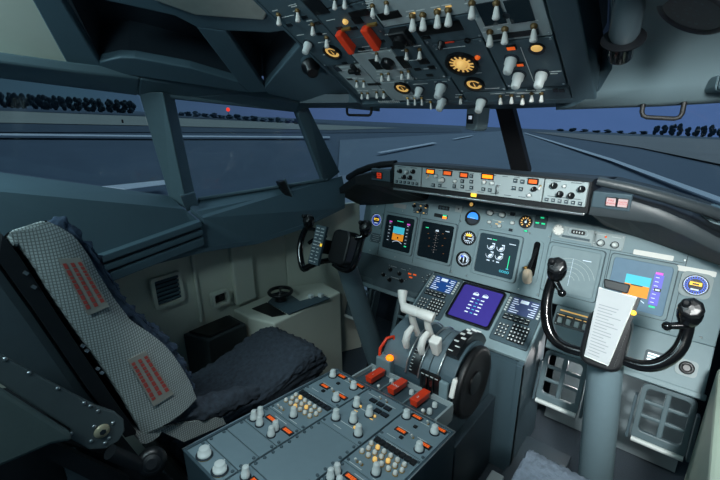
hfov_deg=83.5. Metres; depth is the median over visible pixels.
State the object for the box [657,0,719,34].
speaker
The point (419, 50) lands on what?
toggle switch
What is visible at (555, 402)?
rudder pedal
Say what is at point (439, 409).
panel
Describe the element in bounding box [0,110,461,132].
strip
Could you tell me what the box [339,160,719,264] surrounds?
glareshield
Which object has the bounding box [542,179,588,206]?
control panel
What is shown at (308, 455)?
filler panel
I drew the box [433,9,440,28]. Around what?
toggle switch
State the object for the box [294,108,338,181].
trim
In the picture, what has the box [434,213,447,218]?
module
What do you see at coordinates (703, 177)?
taxiway
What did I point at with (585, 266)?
display unit
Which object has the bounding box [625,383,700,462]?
rudder pedal
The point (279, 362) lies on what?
seat cushion
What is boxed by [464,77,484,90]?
gauge
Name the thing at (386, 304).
wall
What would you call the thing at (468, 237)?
instrument
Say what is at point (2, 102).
tree
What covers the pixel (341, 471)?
panel
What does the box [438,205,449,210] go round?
module
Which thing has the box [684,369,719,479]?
wall
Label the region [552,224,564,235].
instrument
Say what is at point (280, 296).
steering tiller
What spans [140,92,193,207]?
trim
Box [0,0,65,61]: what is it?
wall
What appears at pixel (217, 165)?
ground
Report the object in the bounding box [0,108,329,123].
track
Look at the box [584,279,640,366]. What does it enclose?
clipboard
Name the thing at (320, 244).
plate
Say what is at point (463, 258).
instrument
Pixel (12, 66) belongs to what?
trim
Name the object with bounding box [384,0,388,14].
toggle switch
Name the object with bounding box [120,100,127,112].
tree
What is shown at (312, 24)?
toggle switch
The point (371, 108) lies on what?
handle
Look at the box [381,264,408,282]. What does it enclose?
module
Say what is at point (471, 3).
toggle switch
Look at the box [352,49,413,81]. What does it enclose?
module
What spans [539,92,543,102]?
toggle switch
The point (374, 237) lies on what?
module
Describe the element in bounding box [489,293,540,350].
display unit
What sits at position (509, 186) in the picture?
control panel
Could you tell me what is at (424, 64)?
module
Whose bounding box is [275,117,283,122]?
tree
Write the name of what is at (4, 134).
taxiway line
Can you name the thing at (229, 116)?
tree
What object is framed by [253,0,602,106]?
panel
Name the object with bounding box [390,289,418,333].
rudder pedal
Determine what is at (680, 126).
tree
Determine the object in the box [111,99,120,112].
tree
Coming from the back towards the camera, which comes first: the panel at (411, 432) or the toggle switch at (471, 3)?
the panel at (411, 432)
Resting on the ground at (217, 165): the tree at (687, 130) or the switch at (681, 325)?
the tree at (687, 130)
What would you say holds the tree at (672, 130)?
on the ground at (217, 165)
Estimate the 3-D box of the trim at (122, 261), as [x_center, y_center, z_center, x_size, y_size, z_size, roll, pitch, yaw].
[-0.831,0.072,1.410,0.055,0.169,0.590,14,23,38]
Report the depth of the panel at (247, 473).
0.94 m
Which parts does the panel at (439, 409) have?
fire handle, fire handle, knob, fire handle, knob, knob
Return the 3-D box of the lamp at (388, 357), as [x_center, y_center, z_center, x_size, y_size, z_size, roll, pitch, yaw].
[0.105,0.417,1.424,0.028,0.024,0.028,14,23,38]
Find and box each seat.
[0,216,327,479]
[512,450,589,479]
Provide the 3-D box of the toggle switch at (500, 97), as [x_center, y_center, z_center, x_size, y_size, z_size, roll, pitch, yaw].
[0.387,-0.385,1.111,0.011,0.026,0.013,-4,18,-10]
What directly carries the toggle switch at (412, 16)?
attached to the module at (411, 11)
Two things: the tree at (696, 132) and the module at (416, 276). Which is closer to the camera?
the module at (416, 276)
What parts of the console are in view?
dark plate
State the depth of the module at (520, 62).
0.94 m
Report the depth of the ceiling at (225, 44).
1.27 m
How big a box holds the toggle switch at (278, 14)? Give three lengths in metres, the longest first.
0.033 x 0.017 x 0.014 m
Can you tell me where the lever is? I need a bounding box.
[522,240,543,283]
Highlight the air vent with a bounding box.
[149,270,184,309]
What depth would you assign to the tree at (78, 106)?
599.27 m
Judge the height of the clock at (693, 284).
0.084 m
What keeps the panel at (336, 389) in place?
attached to the pedestal at (438, 465)
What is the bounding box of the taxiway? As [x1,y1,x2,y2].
[527,132,719,196]
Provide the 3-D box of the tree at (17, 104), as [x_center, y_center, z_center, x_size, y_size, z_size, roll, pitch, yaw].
[-530.001,-209.820,624.377,12.072,34.730,12.272,14,23,38]
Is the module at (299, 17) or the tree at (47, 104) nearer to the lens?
the module at (299, 17)
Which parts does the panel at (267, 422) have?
rotary knob, rotary knob, rotary knob, rotary knob, rotary knob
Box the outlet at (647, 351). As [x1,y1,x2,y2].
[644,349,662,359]
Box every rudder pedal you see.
[344,275,379,320]
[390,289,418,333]
[532,350,586,418]
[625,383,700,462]
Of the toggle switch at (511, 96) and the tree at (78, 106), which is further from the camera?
the tree at (78, 106)
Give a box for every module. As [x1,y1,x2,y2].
[258,0,356,65]
[317,0,392,54]
[320,0,401,20]
[333,62,387,98]
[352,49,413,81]
[352,78,417,100]
[365,0,469,31]
[370,232,381,243]
[379,23,446,78]
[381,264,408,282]
[403,76,464,111]
[405,268,430,285]
[412,203,428,214]
[415,12,482,49]
[431,36,507,91]
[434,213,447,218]
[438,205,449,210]
[455,86,571,113]
[464,0,552,47]
[487,210,515,231]
[489,33,566,89]
[534,215,547,228]
[554,312,586,332]
[559,226,597,242]
[591,231,625,250]
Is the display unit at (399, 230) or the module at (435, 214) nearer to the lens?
the module at (435, 214)
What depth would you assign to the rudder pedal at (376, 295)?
2.19 m
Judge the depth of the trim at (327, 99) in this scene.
1.51 m
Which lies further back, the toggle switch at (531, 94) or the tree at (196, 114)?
the tree at (196, 114)
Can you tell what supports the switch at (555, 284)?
attached to the yoke at (603, 385)
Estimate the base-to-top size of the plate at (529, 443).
0.060 m
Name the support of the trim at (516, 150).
attached to the wall at (386, 304)
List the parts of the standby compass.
frame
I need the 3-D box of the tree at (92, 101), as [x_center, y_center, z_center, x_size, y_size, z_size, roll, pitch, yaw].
[-394.481,-194.960,598.022,10.743,29.625,11.918,14,23,38]
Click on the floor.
(559, 436)
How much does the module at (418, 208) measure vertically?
0.055 m
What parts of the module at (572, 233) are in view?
slot plate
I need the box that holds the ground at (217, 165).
[0,105,719,219]
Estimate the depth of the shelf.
1.20 m
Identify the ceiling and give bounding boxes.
[33,0,379,110]
[555,0,719,109]
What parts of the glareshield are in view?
lamp rail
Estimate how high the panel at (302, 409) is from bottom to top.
0.052 m
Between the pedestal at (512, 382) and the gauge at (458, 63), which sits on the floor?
the pedestal at (512, 382)
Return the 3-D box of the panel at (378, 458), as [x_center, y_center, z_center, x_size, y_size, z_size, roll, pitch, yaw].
[0.059,0.551,1.021,0.146,0.052,0.137,14,23,38]
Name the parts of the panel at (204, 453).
rotary knob, rotary knob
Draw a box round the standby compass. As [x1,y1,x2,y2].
[466,108,489,130]
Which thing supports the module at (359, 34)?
attached to the panel at (576, 24)
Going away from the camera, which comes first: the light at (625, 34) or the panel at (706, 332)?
the light at (625, 34)
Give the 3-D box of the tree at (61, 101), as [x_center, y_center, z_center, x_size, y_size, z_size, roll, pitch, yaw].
[-446.453,-200.577,608.018,12.523,31.434,10.655,14,23,38]
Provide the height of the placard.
0.022 m
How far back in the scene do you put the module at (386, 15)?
0.95 m
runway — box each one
[338,131,614,293]
[615,163,719,204]
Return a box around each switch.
[276,12,281,25]
[295,8,300,22]
[310,22,314,35]
[324,35,328,48]
[332,0,336,9]
[342,0,346,9]
[354,235,365,240]
[370,3,374,17]
[375,52,378,61]
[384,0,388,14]
[404,49,408,60]
[409,13,415,31]
[417,48,421,59]
[419,12,426,31]
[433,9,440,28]
[444,7,451,27]
[468,0,475,19]
[486,29,492,47]
[492,0,499,20]
[498,95,502,104]
[501,26,508,44]
[509,94,513,103]
[520,95,524,104]
[529,23,537,42]
[529,92,533,102]
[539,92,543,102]
[552,281,565,296]
[661,321,686,330]
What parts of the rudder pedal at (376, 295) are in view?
tread frame, arm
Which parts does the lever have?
wheel knob, arm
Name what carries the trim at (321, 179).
attached to the window sill
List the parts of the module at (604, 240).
rotary knob, rotary knob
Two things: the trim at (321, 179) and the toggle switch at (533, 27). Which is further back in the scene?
the trim at (321, 179)
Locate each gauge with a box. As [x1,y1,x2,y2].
[322,44,341,59]
[394,82,410,93]
[445,52,478,75]
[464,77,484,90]
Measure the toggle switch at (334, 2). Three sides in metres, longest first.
0.029 x 0.015 x 0.012 m
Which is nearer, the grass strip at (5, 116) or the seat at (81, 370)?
the seat at (81, 370)
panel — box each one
[187,441,236,479]
[207,430,257,471]
[227,420,275,458]
[228,464,264,479]
[245,406,300,447]
[251,421,357,479]
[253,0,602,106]
[269,389,333,431]
[304,369,367,407]
[320,389,404,447]
[320,461,368,479]
[344,434,421,479]
[352,363,453,426]
[357,252,434,302]
[362,192,719,346]
[378,408,450,461]
[394,165,422,186]
[421,168,544,201]
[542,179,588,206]
[545,305,714,400]
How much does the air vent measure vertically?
0.135 m
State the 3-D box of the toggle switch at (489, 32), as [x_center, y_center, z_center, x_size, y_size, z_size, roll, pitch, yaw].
[0.285,-0.443,0.886,0.015,0.037,0.019,-4,18,-10]
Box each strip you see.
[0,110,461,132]
[0,111,387,129]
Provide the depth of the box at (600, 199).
1.21 m
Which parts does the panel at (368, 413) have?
rotary knob, rotary knob, rotary knob, rotary knob, rotary knob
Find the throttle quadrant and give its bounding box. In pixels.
[376,290,494,479]
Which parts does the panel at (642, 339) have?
light strip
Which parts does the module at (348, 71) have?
crossbar handle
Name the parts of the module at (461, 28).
black knob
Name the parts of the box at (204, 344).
lid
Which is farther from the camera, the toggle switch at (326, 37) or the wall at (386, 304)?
the wall at (386, 304)
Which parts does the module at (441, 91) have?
rotary knob, rotary knob, rotary knob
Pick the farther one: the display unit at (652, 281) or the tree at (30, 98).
the tree at (30, 98)
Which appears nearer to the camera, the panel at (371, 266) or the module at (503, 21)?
the module at (503, 21)
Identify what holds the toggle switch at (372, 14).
attached to the module at (386, 15)
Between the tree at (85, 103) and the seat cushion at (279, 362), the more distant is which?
the tree at (85, 103)
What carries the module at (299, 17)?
attached to the panel at (576, 24)
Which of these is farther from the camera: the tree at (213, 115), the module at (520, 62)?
the tree at (213, 115)
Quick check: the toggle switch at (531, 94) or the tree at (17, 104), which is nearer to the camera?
the toggle switch at (531, 94)
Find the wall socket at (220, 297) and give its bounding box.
[209,288,229,307]
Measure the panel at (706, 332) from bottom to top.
0.402 m
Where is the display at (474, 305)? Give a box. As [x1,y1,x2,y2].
[445,282,506,330]
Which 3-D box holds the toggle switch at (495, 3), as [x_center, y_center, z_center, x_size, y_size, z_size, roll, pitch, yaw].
[0.271,-0.457,0.803,0.015,0.037,0.019,-4,18,-10]
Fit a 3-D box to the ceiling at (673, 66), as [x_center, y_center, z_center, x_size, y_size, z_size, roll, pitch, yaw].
[0.613,-0.473,0.840,0.464,0.383,1.040,14,23,38]
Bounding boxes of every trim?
[0,52,301,111]
[98,220,203,280]
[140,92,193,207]
[180,191,198,210]
[198,178,327,200]
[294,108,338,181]
[300,94,555,108]
[496,109,531,170]
[704,75,719,92]
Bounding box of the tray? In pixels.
[252,302,285,316]
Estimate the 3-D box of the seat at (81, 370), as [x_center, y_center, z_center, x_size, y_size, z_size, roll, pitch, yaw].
[-0.552,0.416,1.257,0.563,1.260,1.138,14,23,38]
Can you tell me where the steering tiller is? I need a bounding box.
[267,285,292,302]
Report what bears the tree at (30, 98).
on the ground at (217, 165)
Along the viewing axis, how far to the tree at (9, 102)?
623.75 m
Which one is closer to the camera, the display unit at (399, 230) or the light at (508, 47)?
the light at (508, 47)
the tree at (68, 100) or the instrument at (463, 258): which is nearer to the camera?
the instrument at (463, 258)
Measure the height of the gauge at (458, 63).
0.051 m
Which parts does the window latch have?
rod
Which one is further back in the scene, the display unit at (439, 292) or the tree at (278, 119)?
the tree at (278, 119)
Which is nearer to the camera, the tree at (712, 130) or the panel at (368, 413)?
the panel at (368, 413)
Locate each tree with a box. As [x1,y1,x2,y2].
[0,92,7,107]
[5,92,13,107]
[10,92,20,107]
[18,93,29,108]
[26,94,38,108]
[34,94,44,109]
[41,94,51,109]
[50,95,59,109]
[57,96,66,110]
[65,96,75,110]
[73,97,82,110]
[82,97,89,111]
[89,98,96,111]
[96,98,105,111]
[105,99,113,112]
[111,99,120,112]
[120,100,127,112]
[126,100,135,113]
[192,111,200,116]
[209,113,217,117]
[226,114,233,118]
[234,114,241,119]
[242,116,250,120]
[250,115,257,120]
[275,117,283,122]
[652,125,659,134]
[659,125,668,134]
[668,124,676,135]
[676,123,683,135]
[685,127,691,135]
[692,126,699,136]
[700,125,707,136]
[707,124,716,136]
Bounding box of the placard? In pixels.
[393,203,406,208]
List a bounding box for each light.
[301,55,319,77]
[506,44,516,50]
[516,62,524,66]
[600,0,647,64]
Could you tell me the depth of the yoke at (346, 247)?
1.84 m
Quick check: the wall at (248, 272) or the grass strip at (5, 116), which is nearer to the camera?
the wall at (248, 272)
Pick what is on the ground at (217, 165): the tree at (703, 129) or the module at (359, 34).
the tree at (703, 129)
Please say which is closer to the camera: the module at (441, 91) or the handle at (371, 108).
the module at (441, 91)
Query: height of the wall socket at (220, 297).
0.070 m
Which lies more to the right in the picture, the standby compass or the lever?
the lever
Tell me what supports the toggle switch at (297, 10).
attached to the module at (299, 17)
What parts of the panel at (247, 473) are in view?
rotary knob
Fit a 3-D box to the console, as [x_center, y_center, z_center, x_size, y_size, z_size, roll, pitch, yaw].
[-0.337,0.535,2.107,0.290,0.509,0.499,14,23,38]
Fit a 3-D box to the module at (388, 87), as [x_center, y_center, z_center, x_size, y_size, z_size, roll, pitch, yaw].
[0.084,-0.483,1.294,0.201,0.068,0.108,9,20,27]
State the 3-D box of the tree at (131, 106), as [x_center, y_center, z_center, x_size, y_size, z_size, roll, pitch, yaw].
[-330.465,-188.048,585.161,11.351,27.623,12.947,14,23,38]
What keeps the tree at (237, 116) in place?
on the ground at (217, 165)
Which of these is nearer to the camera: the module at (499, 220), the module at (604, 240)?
the module at (604, 240)
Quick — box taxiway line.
[0,133,329,137]
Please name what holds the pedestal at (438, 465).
on the floor
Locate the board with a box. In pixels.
[544,357,692,472]
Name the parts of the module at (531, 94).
rotary knob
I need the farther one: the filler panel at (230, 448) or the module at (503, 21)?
the filler panel at (230, 448)
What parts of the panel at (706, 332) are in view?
label strip, label strip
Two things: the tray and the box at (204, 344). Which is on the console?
the tray
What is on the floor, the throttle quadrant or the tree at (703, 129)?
the throttle quadrant
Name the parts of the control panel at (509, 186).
rotary knob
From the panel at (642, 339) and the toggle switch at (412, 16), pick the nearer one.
the toggle switch at (412, 16)
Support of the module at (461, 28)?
attached to the panel at (576, 24)
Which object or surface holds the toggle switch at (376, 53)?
attached to the module at (384, 65)
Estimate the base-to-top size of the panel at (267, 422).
0.045 m
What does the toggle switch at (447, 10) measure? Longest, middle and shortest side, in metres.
0.040 x 0.020 x 0.017 m
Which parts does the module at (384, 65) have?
dial knob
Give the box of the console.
[234,283,341,376]
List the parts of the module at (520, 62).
rotary knob, rotary knob, rotary knob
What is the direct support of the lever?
attached to the panel at (706, 332)
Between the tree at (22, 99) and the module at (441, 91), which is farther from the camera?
the tree at (22, 99)
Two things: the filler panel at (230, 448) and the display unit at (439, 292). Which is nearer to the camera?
the filler panel at (230, 448)
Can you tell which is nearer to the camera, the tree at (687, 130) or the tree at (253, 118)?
the tree at (253, 118)
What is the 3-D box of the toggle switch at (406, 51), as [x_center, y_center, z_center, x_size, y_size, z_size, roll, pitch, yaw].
[0.121,-0.483,1.052,0.012,0.029,0.015,-4,18,-10]
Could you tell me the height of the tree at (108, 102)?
29.130 m
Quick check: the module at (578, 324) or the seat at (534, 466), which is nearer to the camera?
the seat at (534, 466)
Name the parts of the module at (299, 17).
rotary knob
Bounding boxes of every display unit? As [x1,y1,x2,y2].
[380,212,417,255]
[414,218,457,265]
[414,272,462,320]
[471,229,523,282]
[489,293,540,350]
[540,241,606,302]
[605,253,678,320]
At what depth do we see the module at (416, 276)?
2.02 m
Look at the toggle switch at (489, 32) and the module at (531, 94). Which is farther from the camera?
the module at (531, 94)
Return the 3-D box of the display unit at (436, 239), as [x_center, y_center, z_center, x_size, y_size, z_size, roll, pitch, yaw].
[0.369,0.009,1.981,0.206,0.199,0.064,14,23,38]
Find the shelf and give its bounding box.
[701,204,719,224]
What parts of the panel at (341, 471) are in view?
rotary knob, rotary knob, rotary knob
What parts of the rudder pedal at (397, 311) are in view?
arm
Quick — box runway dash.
[378,142,434,152]
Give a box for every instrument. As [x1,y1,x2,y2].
[456,251,470,266]
[461,231,475,244]
[465,210,479,225]
[519,215,532,227]
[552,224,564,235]
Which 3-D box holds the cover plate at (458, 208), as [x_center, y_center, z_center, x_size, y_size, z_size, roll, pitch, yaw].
[0.467,-0.147,1.908,0.034,0.032,0.012,14,23,38]
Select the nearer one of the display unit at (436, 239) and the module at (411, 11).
the module at (411, 11)
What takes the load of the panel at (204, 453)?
on the pedestal at (438, 465)
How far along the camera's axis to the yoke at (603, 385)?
1.14 m
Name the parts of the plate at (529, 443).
rail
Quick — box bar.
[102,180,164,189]
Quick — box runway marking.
[525,133,719,201]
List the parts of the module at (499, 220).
rotary knob, rotary knob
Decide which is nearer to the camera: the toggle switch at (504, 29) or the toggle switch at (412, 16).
the toggle switch at (504, 29)
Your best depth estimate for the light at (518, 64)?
0.95 m
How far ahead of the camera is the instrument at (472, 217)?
1.86 m
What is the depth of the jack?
1.35 m
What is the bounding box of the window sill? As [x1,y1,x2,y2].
[0,172,344,263]
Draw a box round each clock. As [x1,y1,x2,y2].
[370,212,383,227]
[678,271,713,299]
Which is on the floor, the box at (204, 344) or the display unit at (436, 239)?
the box at (204, 344)
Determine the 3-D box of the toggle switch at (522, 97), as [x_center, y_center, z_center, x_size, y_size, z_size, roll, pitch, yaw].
[0.434,-0.373,1.077,0.011,0.026,0.013,-4,18,-10]
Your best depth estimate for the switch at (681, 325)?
0.96 m
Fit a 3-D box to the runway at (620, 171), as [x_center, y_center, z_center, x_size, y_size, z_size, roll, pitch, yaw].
[22.210,-3.882,29.564,6.050,2.674,54.705,10,21,30]
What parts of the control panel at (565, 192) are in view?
black knob, black knob, black knob, black knob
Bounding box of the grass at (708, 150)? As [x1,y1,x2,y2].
[537,132,719,163]
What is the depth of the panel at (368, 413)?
1.18 m
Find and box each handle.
[346,107,372,116]
[639,102,686,120]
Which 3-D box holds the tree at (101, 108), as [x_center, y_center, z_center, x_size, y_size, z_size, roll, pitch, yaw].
[-381.184,-193.422,594.742,12.909,29.365,10.865,14,23,38]
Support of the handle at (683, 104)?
attached to the ceiling at (673, 66)
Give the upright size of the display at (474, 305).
0.110 m
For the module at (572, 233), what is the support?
attached to the panel at (706, 332)
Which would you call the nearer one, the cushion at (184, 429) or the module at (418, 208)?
the cushion at (184, 429)
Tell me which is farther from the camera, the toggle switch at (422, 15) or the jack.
the jack
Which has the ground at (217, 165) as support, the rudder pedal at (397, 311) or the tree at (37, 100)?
the tree at (37, 100)
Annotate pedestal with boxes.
[182,368,455,479]
[405,273,545,469]
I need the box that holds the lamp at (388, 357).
[386,355,393,360]
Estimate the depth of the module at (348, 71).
1.27 m
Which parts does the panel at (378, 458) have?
rotary knob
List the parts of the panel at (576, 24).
scale strip, plate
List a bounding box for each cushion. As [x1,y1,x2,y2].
[158,326,327,463]
[162,417,225,441]
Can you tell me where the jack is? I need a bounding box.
[675,358,698,377]
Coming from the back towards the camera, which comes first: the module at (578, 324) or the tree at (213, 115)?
the tree at (213, 115)
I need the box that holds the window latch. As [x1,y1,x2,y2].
[276,179,293,196]
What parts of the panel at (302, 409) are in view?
rotary knob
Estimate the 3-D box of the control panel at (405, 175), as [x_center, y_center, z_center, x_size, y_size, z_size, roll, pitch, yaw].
[0.208,-0.269,1.686,0.133,0.080,0.073,14,23,38]
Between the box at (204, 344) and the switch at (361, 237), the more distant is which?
the box at (204, 344)
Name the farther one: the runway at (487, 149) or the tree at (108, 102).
the tree at (108, 102)
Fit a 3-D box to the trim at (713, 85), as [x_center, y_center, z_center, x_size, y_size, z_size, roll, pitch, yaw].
[0.644,-0.224,0.391,0.203,0.176,1.171,6,19,21]
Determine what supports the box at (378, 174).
attached to the glareshield
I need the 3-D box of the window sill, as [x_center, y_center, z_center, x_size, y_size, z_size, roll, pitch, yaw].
[-0.683,-0.138,1.617,0.280,0.420,1.523,15,24,41]
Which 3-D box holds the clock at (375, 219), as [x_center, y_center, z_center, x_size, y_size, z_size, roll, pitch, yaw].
[0.090,-0.110,2.210,0.085,0.084,0.030,14,23,38]
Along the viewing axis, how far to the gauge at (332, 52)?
1.17 m
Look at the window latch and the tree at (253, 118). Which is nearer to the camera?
the window latch
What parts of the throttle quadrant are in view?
brake lever, speed brake lever, reverse lever, thrust lever, plate, reverse lever, start lever, thrust lever, start lever plate, start lever, flap lever, plate, plate, wheel handle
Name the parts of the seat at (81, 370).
armrest plate, frame, link arm, rail, adjuster knob, seat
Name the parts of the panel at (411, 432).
rotary knob, rotary knob, rotary knob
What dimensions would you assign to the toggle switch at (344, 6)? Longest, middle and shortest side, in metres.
0.029 x 0.015 x 0.012 m
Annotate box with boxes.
[184,315,246,373]
[371,168,392,181]
[591,190,633,210]
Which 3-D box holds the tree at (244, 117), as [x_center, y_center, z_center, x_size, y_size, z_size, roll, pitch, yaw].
[-96.971,-103.185,345.621,7.432,5.873,7.517,14,23,38]
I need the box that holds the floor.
[163,316,695,479]
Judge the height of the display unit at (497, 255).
0.199 m
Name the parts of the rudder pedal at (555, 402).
arm, arm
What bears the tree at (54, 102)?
on the ground at (217, 165)
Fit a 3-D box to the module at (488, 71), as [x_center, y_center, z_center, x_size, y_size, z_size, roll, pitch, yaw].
[0.284,-0.445,1.037,0.134,0.113,0.180,14,23,38]
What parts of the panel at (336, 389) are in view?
rotary knob, rotary knob, rotary knob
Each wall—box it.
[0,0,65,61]
[0,202,360,455]
[367,253,719,439]
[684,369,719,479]
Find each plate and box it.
[308,225,331,265]
[455,205,462,212]
[486,436,570,479]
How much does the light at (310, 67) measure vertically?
0.084 m
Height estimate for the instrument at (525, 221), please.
0.055 m
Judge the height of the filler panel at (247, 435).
0.014 m
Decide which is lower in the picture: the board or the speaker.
the board
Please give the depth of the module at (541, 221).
1.68 m
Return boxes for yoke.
[297,214,383,366]
[540,257,704,479]
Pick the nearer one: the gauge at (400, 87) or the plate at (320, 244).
the gauge at (400, 87)
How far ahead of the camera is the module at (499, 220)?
1.77 m

